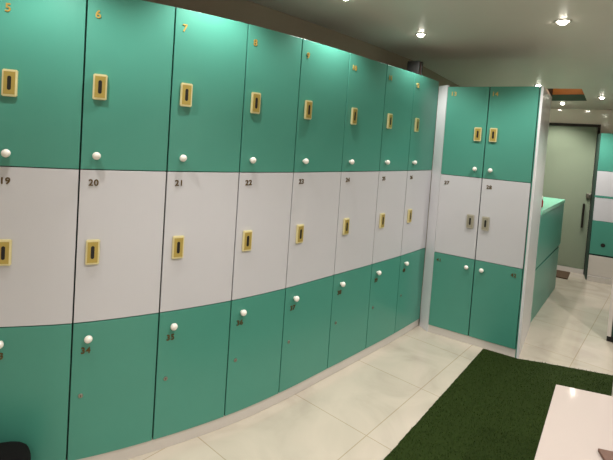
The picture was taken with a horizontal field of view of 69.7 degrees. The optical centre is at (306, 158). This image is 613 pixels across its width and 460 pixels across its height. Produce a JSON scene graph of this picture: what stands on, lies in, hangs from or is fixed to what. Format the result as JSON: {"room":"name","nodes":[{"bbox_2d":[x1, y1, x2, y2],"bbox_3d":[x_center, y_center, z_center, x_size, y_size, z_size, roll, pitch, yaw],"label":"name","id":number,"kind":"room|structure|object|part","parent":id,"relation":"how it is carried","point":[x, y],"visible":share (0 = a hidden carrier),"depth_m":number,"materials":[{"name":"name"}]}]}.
{"room":"changing room","nodes":[
{"label":"changing room","id":0,"kind":"room"},
{"bbox_2d":[143,0,459,285],"bbox_3d":[0.410,0.194,3.911,6.356,2.310,0.632,2,4,-42],"label":"wall","id":1,"kind":"structure","parent":0,"point":[244,11],"depth_m":2.95,"materials":[{"name":"paint"}]},
{"bbox_2d":[66,319,418,459],"bbox_3d":[-0.252,1.329,2.811,2.963,0.060,0.634,2,4,-41],"label":"baseboard","id":2,"kind":"structure","parent":1,"relation":"attached to","point":[133,451],"depth_m":2.29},
{"bbox_2d":[0,322,72,459],"bbox_3d":[-1.210,0.968,2.006,0.311,0.601,0.484,3,3,-17],"label":"locker","id":3,"kind":"object","parent":2,"relation":"on","point":[35,361],"visible":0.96,"depth_m":1.81,"materials":[{"name":"teal laminate"}]},
{"bbox_2d":[0,166,79,326],"bbox_3d":[-1.170,0.344,1.985,0.311,0.648,0.466,3,3,-17],"label":"locker","id":4,"kind":"object","parent":3,"relation":"on","point":[39,206],"visible":0.96,"depth_m":1.78,"materials":[{"name":"white laminate"}]},
{"bbox_3d":[-1.199,0.371,1.742,0.053,0.105,0.015,3,3,-16],"label":"lock plate","id":5,"kind":"part","parent":4,"relation":"part of","materials":[{"name":"gold metal"}]},
{"bbox_2d":[0,0,87,168],"bbox_3d":[-1.120,-0.342,1.945,0.311,0.729,0.484,3,3,-17],"label":"locker","id":6,"kind":"object","parent":4,"relation":"on","point":[43,42],"visible":0.99,"depth_m":1.75,"materials":[{"name":"teal laminate"}]},
{"bbox_3d":[-1.171,-0.022,1.715,0.032,0.032,0.034,3,3,-16],"label":"knob","id":7,"kind":"part","parent":6,"relation":"part of","materials":[{"name":"white plastic"}]},
{"bbox_3d":[-1.153,-0.295,1.711,0.053,0.105,0.015,3,3,-16],"label":"lock plate","id":8,"kind":"part","parent":6,"relation":"part of","materials":[{"name":"gold metal"}]},
{"bbox_2d":[67,313,157,459],"bbox_3d":[-0.942,0.981,2.118,0.345,0.601,0.486,2,3,-28],"label":"locker","id":9,"kind":"object","parent":2,"relation":"on","point":[113,365],"visible":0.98,"depth_m":1.93,"materials":[{"name":"teal laminate"}]},
{"bbox_3d":[-0.919,0.760,1.854,0.032,0.032,0.034,3,3,-26],"label":"knob","id":10,"kind":"part","parent":9,"relation":"part of","materials":[{"name":"white plastic"}]},
{"bbox_2d":[73,169,165,322],"bbox_3d":[-0.903,0.358,2.097,0.345,0.648,0.469,2,3,-28],"label":"locker","id":11,"kind":"object","parent":9,"relation":"on","point":[121,212],"visible":0.98,"depth_m":1.90,"materials":[{"name":"white laminate"}]},
{"bbox_3d":[-0.897,0.391,1.845,0.053,0.105,0.015,3,3,-26],"label":"lock plate","id":12,"kind":"part","parent":11,"relation":"part of","materials":[{"name":"gold metal"}]},
{"bbox_2d":[80,0,174,170],"bbox_3d":[-0.852,-0.329,2.057,0.345,0.729,0.486,2,3,-28],"label":"locker","id":13,"kind":"object","parent":11,"relation":"on","point":[129,51],"visible":1,"depth_m":1.87,"materials":[{"name":"teal laminate"}]},
{"bbox_3d":[-0.867,-0.012,1.818,0.032,0.032,0.034,3,3,-26],"label":"knob","id":14,"kind":"part","parent":13,"relation":"part of","materials":[{"name":"white plastic"}]},
{"bbox_3d":[-0.850,-0.295,1.812,0.053,0.105,0.015,3,3,-26],"label":"lock plate","id":15,"kind":"part","parent":13,"relation":"part of","materials":[{"name":"gold metal"}]},
{"bbox_2d":[152,301,230,439],"bbox_3d":[-0.662,0.992,2.292,0.356,0.601,0.485,2,3,-35],"label":"locker","id":16,"kind":"object","parent":2,"relation":"on","point":[192,343],"visible":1,"depth_m":2.11,"materials":[{"name":"teal laminate"}]},
{"bbox_3d":[-0.612,0.775,2.031,0.032,0.032,0.034,2,3,-33],"label":"knob","id":17,"kind":"part","parent":16,"relation":"part of","materials":[{"name":"white plastic"}]},
{"bbox_2d":[159,171,238,311],"bbox_3d":[-0.624,0.369,2.270,0.356,0.648,0.468,2,3,-35],"label":"locker","id":18,"kind":"object","parent":16,"relation":"on","point":[199,223],"visible":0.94,"depth_m":2.08,"materials":[{"name":"white laminate"}]},
{"bbox_3d":[-0.590,0.406,2.021,0.053,0.105,0.015,2,3,-33],"label":"lock plate","id":19,"kind":"part","parent":18,"relation":"part of","materials":[{"name":"gold metal"}]},
{"bbox_2d":[166,8,247,171],"bbox_3d":[-0.572,-0.318,2.231,0.356,0.729,0.485,2,3,-35],"label":"locker","id":20,"kind":"object","parent":18,"relation":"on","point":[209,55],"visible":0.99,"depth_m":2.05,"materials":[{"name":"teal laminate"}]},
{"bbox_3d":[-0.559,-0.003,1.994,0.032,0.032,0.034,2,3,-33],"label":"knob","id":21,"kind":"part","parent":20,"relation":"part of","materials":[{"name":"white plastic"}]},
{"bbox_3d":[-0.543,-0.288,1.988,0.053,0.105,0.015,2,3,-33],"label":"lock plate","id":22,"kind":"part","parent":20,"relation":"part of","materials":[{"name":"gold metal"}]},
{"bbox_2d":[224,289,284,415],"bbox_3d":[-0.404,1.001,2.497,0.349,0.601,0.486,2,4,-42],"label":"locker","id":23,"kind":"object","parent":2,"relation":"on","point":[256,321],"visible":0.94,"depth_m":2.33,"materials":[{"name":"teal laminate"}]},
{"bbox_3d":[-0.322,0.785,2.243,0.032,0.032,0.034,2,3,-40],"label":"knob","id":24,"kind":"part","parent":23,"relation":"part of","materials":[{"name":"white plastic"}]},
{"bbox_2d":[231,172,292,299],"bbox_3d":[-0.366,0.377,2.474,0.349,0.648,0.468,2,4,-42],"label":"locker","id":25,"kind":"object","parent":23,"relation":"on","point":[263,209],"visible":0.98,"depth_m":2.30,"materials":[{"name":"white laminate"}]},
{"bbox_3d":[-0.301,0.416,2.233,0.053,0.105,0.015,2,3,-40],"label":"lock plate","id":26,"kind":"part","parent":25,"relation":"part of","materials":[{"name":"gold metal"}]},
{"bbox_2d":[239,24,301,171],"bbox_3d":[-0.313,-0.309,2.436,0.349,0.729,0.486,2,4,-42],"label":"locker","id":27,"kind":"object","parent":25,"relation":"on","point":[273,58],"visible":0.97,"depth_m":2.26,"materials":[{"name":"teal laminate"}]},
{"bbox_3d":[-0.269,0.007,2.206,0.032,0.032,0.034,2,3,-40],"label":"knob","id":28,"kind":"part","parent":27,"relation":"part of","materials":[{"name":"white plastic"}]},
{"bbox_3d":[-0.254,-0.278,2.200,0.053,0.105,0.015,2,3,-40],"label":"lock plate","id":29,"kind":"part","parent":27,"relation":"part of","materials":[{"name":"gold metal"}]},
{"bbox_2d":[278,275,332,392],"bbox_3d":[-0.141,1.007,2.754,0.485,0.601,0.412,6,4,44],"label":"locker","id":30,"kind":"object","parent":2,"relation":"on","point":[307,306],"visible":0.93,"depth_m":2.59,"materials":[{"name":"teal laminate"}]},
{"bbox_2d":[285,171,340,287],"bbox_3d":[-0.105,0.383,2.731,0.467,0.648,0.412,6,4,44],"label":"locker","id":31,"kind":"object","parent":30,"relation":"on","point":[315,195],"visible":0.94,"depth_m":2.56,"materials":[{"name":"white laminate"}]},
{"bbox_3d":[-0.037,0.423,2.479,0.015,0.105,0.053,7,4,44],"label":"lock plate","id":32,"kind":"part","parent":31,"relation":"part of","materials":[{"name":"gold metal"}]},
{"bbox_2d":[293,39,349,171],"bbox_3d":[-0.051,-0.303,2.692,0.485,0.729,0.412,6,4,44],"label":"locker","id":33,"kind":"object","parent":31,"relation":"on","point":[323,80],"visible":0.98,"depth_m":2.53,"materials":[{"name":"teal laminate"}]},
{"bbox_3d":[0.010,-0.272,2.446,0.015,0.105,0.053,7,4,44],"label":"lock plate","id":34,"kind":"part","parent":33,"relation":"part of","materials":[{"name":"gold metal"}]},
{"bbox_2d":[327,264,371,367],"bbox_3d":[0.141,1.012,3.054,0.483,0.601,0.414,6,4,43],"label":"locker","id":35,"kind":"object","parent":2,"relation":"on","point":[351,288],"visible":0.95,"depth_m":2.90,"materials":[{"name":"teal laminate"}]},
{"bbox_2d":[334,171,378,274],"bbox_3d":[0.177,0.388,3.031,0.466,0.648,0.414,6,4,43],"label":"locker","id":36,"kind":"object","parent":35,"relation":"on","point":[358,189],"visible":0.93,"depth_m":2.87,"materials":[{"name":"white laminate"}]},
{"bbox_3d":[0.251,0.429,2.784,0.015,0.105,0.053,6,4,43],"label":"lock plate","id":37,"kind":"part","parent":36,"relation":"part of","materials":[{"name":"gold metal"}]},
{"bbox_2d":[341,53,386,170],"bbox_3d":[0.231,-0.298,2.993,0.483,0.729,0.414,6,4,43],"label":"locker","id":38,"kind":"object","parent":36,"relation":"on","point":[366,83],"visible":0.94,"depth_m":2.83,"materials":[{"name":"teal laminate"}]},
{"bbox_3d":[0.298,-0.266,2.750,0.015,0.105,0.053,6,4,43],"label":"lock plate","id":39,"kind":"part","parent":38,"relation":"part of","materials":[{"name":"gold metal"}]},
{"bbox_2d":[365,256,399,347],"bbox_3d":[0.411,1.017,3.347,0.484,0.601,0.386,6,4,42],"label":"locker","id":40,"kind":"object","parent":2,"relation":"on","point":[384,274],"visible":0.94,"depth_m":3.19,"materials":[{"name":"teal laminate"}]},
{"bbox_2d":[372,171,406,263],"bbox_3d":[0.447,0.393,3.324,0.466,0.648,0.386,6,4,42],"label":"locker","id":41,"kind":"object","parent":40,"relation":"on","point":[391,191],"visible":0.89,"depth_m":3.16,"materials":[{"name":"white laminate"}]},
{"bbox_3d":[0.531,0.434,3.085,0.015,0.105,0.053,6,4,43],"label":"lock plate","id":42,"kind":"part","parent":41,"relation":"part of","materials":[{"name":"gold metal"}]},
{"bbox_2d":[379,65,414,170],"bbox_3d":[0.501,-0.293,3.286,0.484,0.729,0.386,6,4,42],"label":"locker","id":43,"kind":"object","parent":41,"relation":"on","point":[399,87],"visible":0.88,"depth_m":3.13,"materials":[{"name":"teal laminate"}]},
{"bbox_3d":[0.578,-0.261,3.051,0.015,0.105,0.053,6,4,43],"label":"lock plate","id":44,"kind":"part","parent":43,"relation":"part of","materials":[{"name":"gold metal"}]},
{"bbox_2d":[394,248,424,332],"bbox_3d":[0.674,1.021,3.647,0.484,0.601,0.424,6,3,40],"label":"locker","id":45,"kind":"object","parent":2,"relation":"on","point":[411,269],"visible":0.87,"depth_m":3.50,"materials":[{"name":"teal laminate"}]},
{"bbox_2d":[401,170,431,254],"bbox_3d":[0.711,0.397,3.624,0.466,0.648,0.424,6,3,40],"label":"locker","id":46,"kind":"object","parent":45,"relation":"on","point":[418,182],"visible":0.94,"depth_m":3.47,"materials":[{"name":"white laminate"}]},
{"bbox_3d":[0.792,0.438,3.376,0.015,0.105,0.053,6,4,41],"label":"lock plate","id":47,"kind":"part","parent":46,"relation":"part of","materials":[{"name":"gold metal"}]},
{"bbox_2d":[407,73,438,169],"bbox_3d":[0.765,-0.289,3.586,0.484,0.729,0.424,6,3,40],"label":"locker","id":48,"kind":"object","parent":46,"relation":"on","point":[425,95],"visible":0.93,"depth_m":3.43,"materials":[{"name":"teal laminate"}]},
{"bbox_2d":[407,61,422,74],"bbox_3d":[0.848,-0.702,3.447,0.100,0.118,0.068,6,3,40],"label":"pipe","id":49,"kind":"object","parent":48,"relation":"on","point":[416,67],"visible":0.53,"depth_m":3.42,"materials":[{"name":"grey metal"}]},
{"bbox_3d":[0.839,-0.257,3.342,0.015,0.105,0.053,6,4,41],"label":"lock plate","id":50,"kind":"part","parent":48,"relation":"part of","materials":[{"name":"gold metal"}]},
{"bbox_2d":[127,270,612,459],"bbox_3d":[1.074,1.515,2.490,4.985,0.100,9.954,6,3,40],"label":"floor","id":51,"kind":"structure","parent":0,"point":[364,409],"depth_m":2.66,"materials":[{"name":"tile"}]},
{"bbox_2d":[0,441,30,459],"bbox_3d":[-1.307,1.207,1.636,0.480,0.267,0.202,3,3,-19],"label":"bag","id":52,"kind":"object","parent":51,"relation":"on","point":[12,450],"visible":1,"depth_m":1.70,"materials":[{"name":"black fabric"}]},
{"bbox_2d":[419,85,449,331],"bbox_3d":[1.041,0.408,3.592,0.018,2.000,0.112,3,3,-19],"label":"trim","id":53,"kind":"structure","parent":51,"relation":"on","point":[443,90],"depth_m":3.58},
{"bbox_2d":[428,325,515,356],"bbox_3d":[1.458,1.405,3.714,0.651,0.060,0.722,6,3,33],"label":"baseboard","id":54,"kind":"structure","parent":51,"relation":"on","point":[501,349],"depth_m":3.40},
{"bbox_2d":[429,252,475,335],"bbox_3d":[1.332,1.061,3.775,0.316,0.600,0.773,6,3,33],"label":"locker","id":55,"kind":"object","parent":54,"relation":"on","point":[453,276],"visible":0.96,"depth_m":3.47,"materials":[{"name":"teal laminate"}]},
{"bbox_2d":[435,174,482,258],"bbox_3d":[1.379,0.448,3.754,0.316,0.629,0.755,6,3,33],"label":"locker","id":56,"kind":"object","parent":55,"relation":"on","point":[459,196],"visible":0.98,"depth_m":3.44,"materials":[{"name":"white laminate"}]},
{"bbox_2d":[441,87,490,177],"bbox_3d":[1.420,-0.212,3.716,0.316,0.696,0.773,6,3,33],"label":"locker","id":57,"kind":"object","parent":56,"relation":"on","point":[467,109],"visible":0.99,"depth_m":3.41,"materials":[{"name":"teal laminate"}]},
{"bbox_3d":[1.307,-0.187,3.359,0.053,0.105,0.015,6,3,33],"label":"lock plate","id":58,"kind":"part","parent":57,"relation":"part of","materials":[{"name":"gold metal"}]},
{"bbox_3d":[1.261,0.482,3.390,0.053,0.105,0.015,6,3,33],"label":"lock plate","id":59,"kind":"part","parent":56,"relation":"part of","materials":[{"name":"silver metal"}]},
{"bbox_2d":[469,260,522,348],"bbox_3d":[1.605,1.088,3.600,0.334,0.600,0.773,6,3,33],"label":"locker","id":60,"kind":"object","parent":54,"relation":"on","point":[496,296],"visible":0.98,"depth_m":3.30,"materials":[{"name":"teal laminate"}]},
{"bbox_2d":[476,178,530,268],"bbox_3d":[1.652,0.475,3.579,0.335,0.629,0.755,6,3,33],"label":"locker","id":61,"kind":"object","parent":60,"relation":"on","point":[504,205],"visible":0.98,"depth_m":3.27,"materials":[{"name":"white laminate"}]},
{"bbox_3d":[1.354,0.491,3.330,0.053,0.105,0.015,6,3,33],"label":"lock plate","id":62,"kind":"part","parent":61,"relation":"part of","materials":[{"name":"silver metal"}]},
{"bbox_2d":[483,86,539,182],"bbox_3d":[1.692,-0.185,3.541,0.334,0.696,0.773,6,3,33],"label":"locker","id":63,"kind":"object","parent":61,"relation":"on","point":[513,111],"visible":0.99,"depth_m":3.24,"materials":[{"name":"teal laminate"}]},
{"bbox_3d":[1.400,-0.178,3.299,0.053,0.105,0.015,6,3,33],"label":"lock plate","id":64,"kind":"part","parent":63,"relation":"part of","materials":[{"name":"gold metal"}]},
{"bbox_2d":[383,348,612,459],"bbox_3d":[1.131,1.476,2.111,1.186,0.021,2.865,6,3,38],"label":"carpet","id":65,"kind":"object","parent":51,"relation":"on","point":[497,408],"visible":0.77,"depth_m":2.54,"materials":[{"name":"green carpet"}]},
{"bbox_2d":[534,385,612,459],"bbox_3d":[1.084,1.253,1.444,0.591,0.478,1.185,6,3,35],"label":"table","id":66,"kind":"object","parent":65,"relation":"on","point":[578,422],"visible":1,"depth_m":1.64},
{"bbox_2d":[598,448,612,459],"bbox_3d":[1.015,1.001,1.469,0.052,0.012,0.072,5,3,14],"label":"wallet","id":67,"kind":"object","parent":66,"relation":"on","point":[605,454],"visible":1,"depth_m":1.48,"materials":[{"name":"brown leather"}]},
{"bbox_2d":[515,86,550,357],"bbox_3d":[1.812,0.472,3.494,0.023,1.987,0.755,6,3,33],"label":"end panel","id":68,"kind":"object","parent":51,"relation":"on","point":[542,129],"visible":1,"depth_m":3.32,"materials":[{"name":"white laminate"}]},
{"bbox_2d":[530,197,564,322],"bbox_3d":[2.259,0.941,4.594,0.512,1.012,1.444,6,3,37],"label":"counter","id":69,"kind":"object","parent":51,"relation":"on","point":[551,218],"depth_m":4.34,"materials":[{"name":"teal laminate"}]},
{"bbox_3d":[2.278,0.711,4.575,0.486,0.475,1.434,6,3,37],"label":"panel","id":70,"kind":"part","parent":69,"relation":"part of","materials":[{"name":"teal laminate"}]},
{"bbox_2d":[541,197,564,214],"bbox_3d":[2.293,0.455,4.571,0.512,0.036,1.444,6,3,37],"label":"countertop","id":71,"kind":"structure","parent":69,"relation":"on","point":[549,204],"depth_m":4.51,"materials":[{"name":"green laminate"}]},
{"bbox_2d":[556,270,569,278],"bbox_3d":[3.207,1.461,5.588,0.216,0.012,0.386,6,3,35],"label":"doormat","id":72,"kind":"object","parent":51,"relation":"on","point":[559,274],"visible":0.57,"depth_m":5.55,"materials":[{"name":"brown fabric"}]},
{"bbox_2d":[584,133,612,284],"bbox_3d":[3.833,0.614,5.346,0.620,1.810,0.305,5,3,28],"label":"storage cabinet","id":73,"kind":"object","parent":51,"relation":"on","point":[598,267],"visible":1,"depth_m":5.33,"materials":[{"name":"teal laminate"}]},
{"bbox_3d":[3.716,1.484,5.266,0.608,0.066,0.039,5,3,28],"label":"skirting","id":74,"kind":"part","parent":73,"relation":"part of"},
{"bbox_3d":[3.755,0.980,5.251,0.608,0.407,0.019,5,3,28],"label":"door","id":75,"kind":"part","parent":73,"relation":"part of","materials":[{"name":"teal laminate"}]},
{"bbox_3d":[3.779,0.635,5.235,0.608,0.281,0.019,5,3,28],"label":"drawer","id":76,"kind":"part","parent":73,"relation":"part of","materials":[{"name":"white laminate"}]},
{"bbox_3d":[3.787,0.481,5.228,0.612,0.022,0.021,5,3,28],"label":"rail","id":77,"kind":"part","parent":73,"relation":"part of","materials":[{"name":"teal laminate"}]},
{"bbox_3d":[3.800,0.320,5.220,0.608,0.298,0.019,5,3,28],"label":"drawer","id":78,"kind":"part","parent":73,"relation":"part of","materials":[{"name":"white laminate"}]},
{"bbox_3d":[3.826,-0.059,5.203,0.608,0.457,0.019,5,3,28],"label":"door","id":79,"kind":"part","parent":73,"relation":"part of","materials":[{"name":"teal laminate"}]},
{"bbox_2d":[606,279,612,342],"bbox_3d":[2.882,0.561,3.569,0.550,1.950,0.400,6,3,40],"label":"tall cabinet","id":80,"kind":"object","parent":51,"relation":"on","point":[610,319],"visible":1,"depth_m":3.62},
{"bbox_2d":[248,0,612,109],"bbox_3d":[0.386,-0.774,1.451,11.000,0.235,10.600,5,3,28],"label":"ceiling","id":81,"kind":"structure","parent":0,"point":[468,43],"depth_m":3.12,"materials":[{"name":"paint"}]},
{"bbox_2d":[416,33,425,36],"bbox_3d":[0.827,-0.892,3.181,0.076,0.028,0.076,4,3,0],"label":"recessed light","id":82,"kind":"object","parent":81,"relation":"in","point":[417,34],"visible":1,"depth_m":3.16,"materials":[{"name":"white"}]},
{"bbox_2d":[554,19,571,24],"bbox_3d":[1.540,-0.818,2.644,0.095,0.028,0.095,4,3,0],"label":"recessed light","id":83,"kind":"object","parent":81,"relation":"in","point":[559,21],"visible":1,"depth_m":2.62,"materials":[{"name":"white"}]},
{"bbox_2d":[547,88,586,100],"bbox_3d":[2.949,-0.919,4.954,0.402,0.457,0.815,6,3,35],"label":"ceiling hatch","id":84,"kind":"object","parent":81,"relation":"attached to","point":[557,94],"visible":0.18,"depth_m":5.26,"materials":[{"name":"orange wood"}]},
{"bbox_2d":[549,109,612,269],"bbox_3d":[4.280,0.487,5.378,3.742,2.120,0.100,5,3,28],"label":"wall","id":85,"kind":"structure","parent":0,"point":[604,118],"depth_m":5.67,"materials":[{"name":"paint"}]},
{"bbox_2d":[542,123,600,273],"bbox_3d":[3.248,0.491,5.822,0.930,1.930,0.068,5,3,28],"label":"door","id":86,"kind":"structure","parent":85,"relation":"in","point":[571,152],"depth_m":5.73,"materials":[{"name":"green glass"}]},
{"bbox_3d":[3.321,-0.454,5.795,0.930,0.035,0.030,5,3,28],"label":"rail","id":87,"kind":"part","parent":86,"relation":"part of","materials":[{"name":"metal"}]},
{"bbox_3d":[3.550,0.730,5.653,0.026,0.310,0.052,5,3,28],"label":"pull handle","id":88,"kind":"part","parent":86,"relation":"part of","materials":[{"name":"metal"}]},
{"bbox_3d":[3.651,0.545,5.628,0.030,1.895,0.030,5,3,28],"label":"frame","id":89,"kind":"part","parent":86,"relation":"part of","materials":[{"name":"metal"}]}
]}

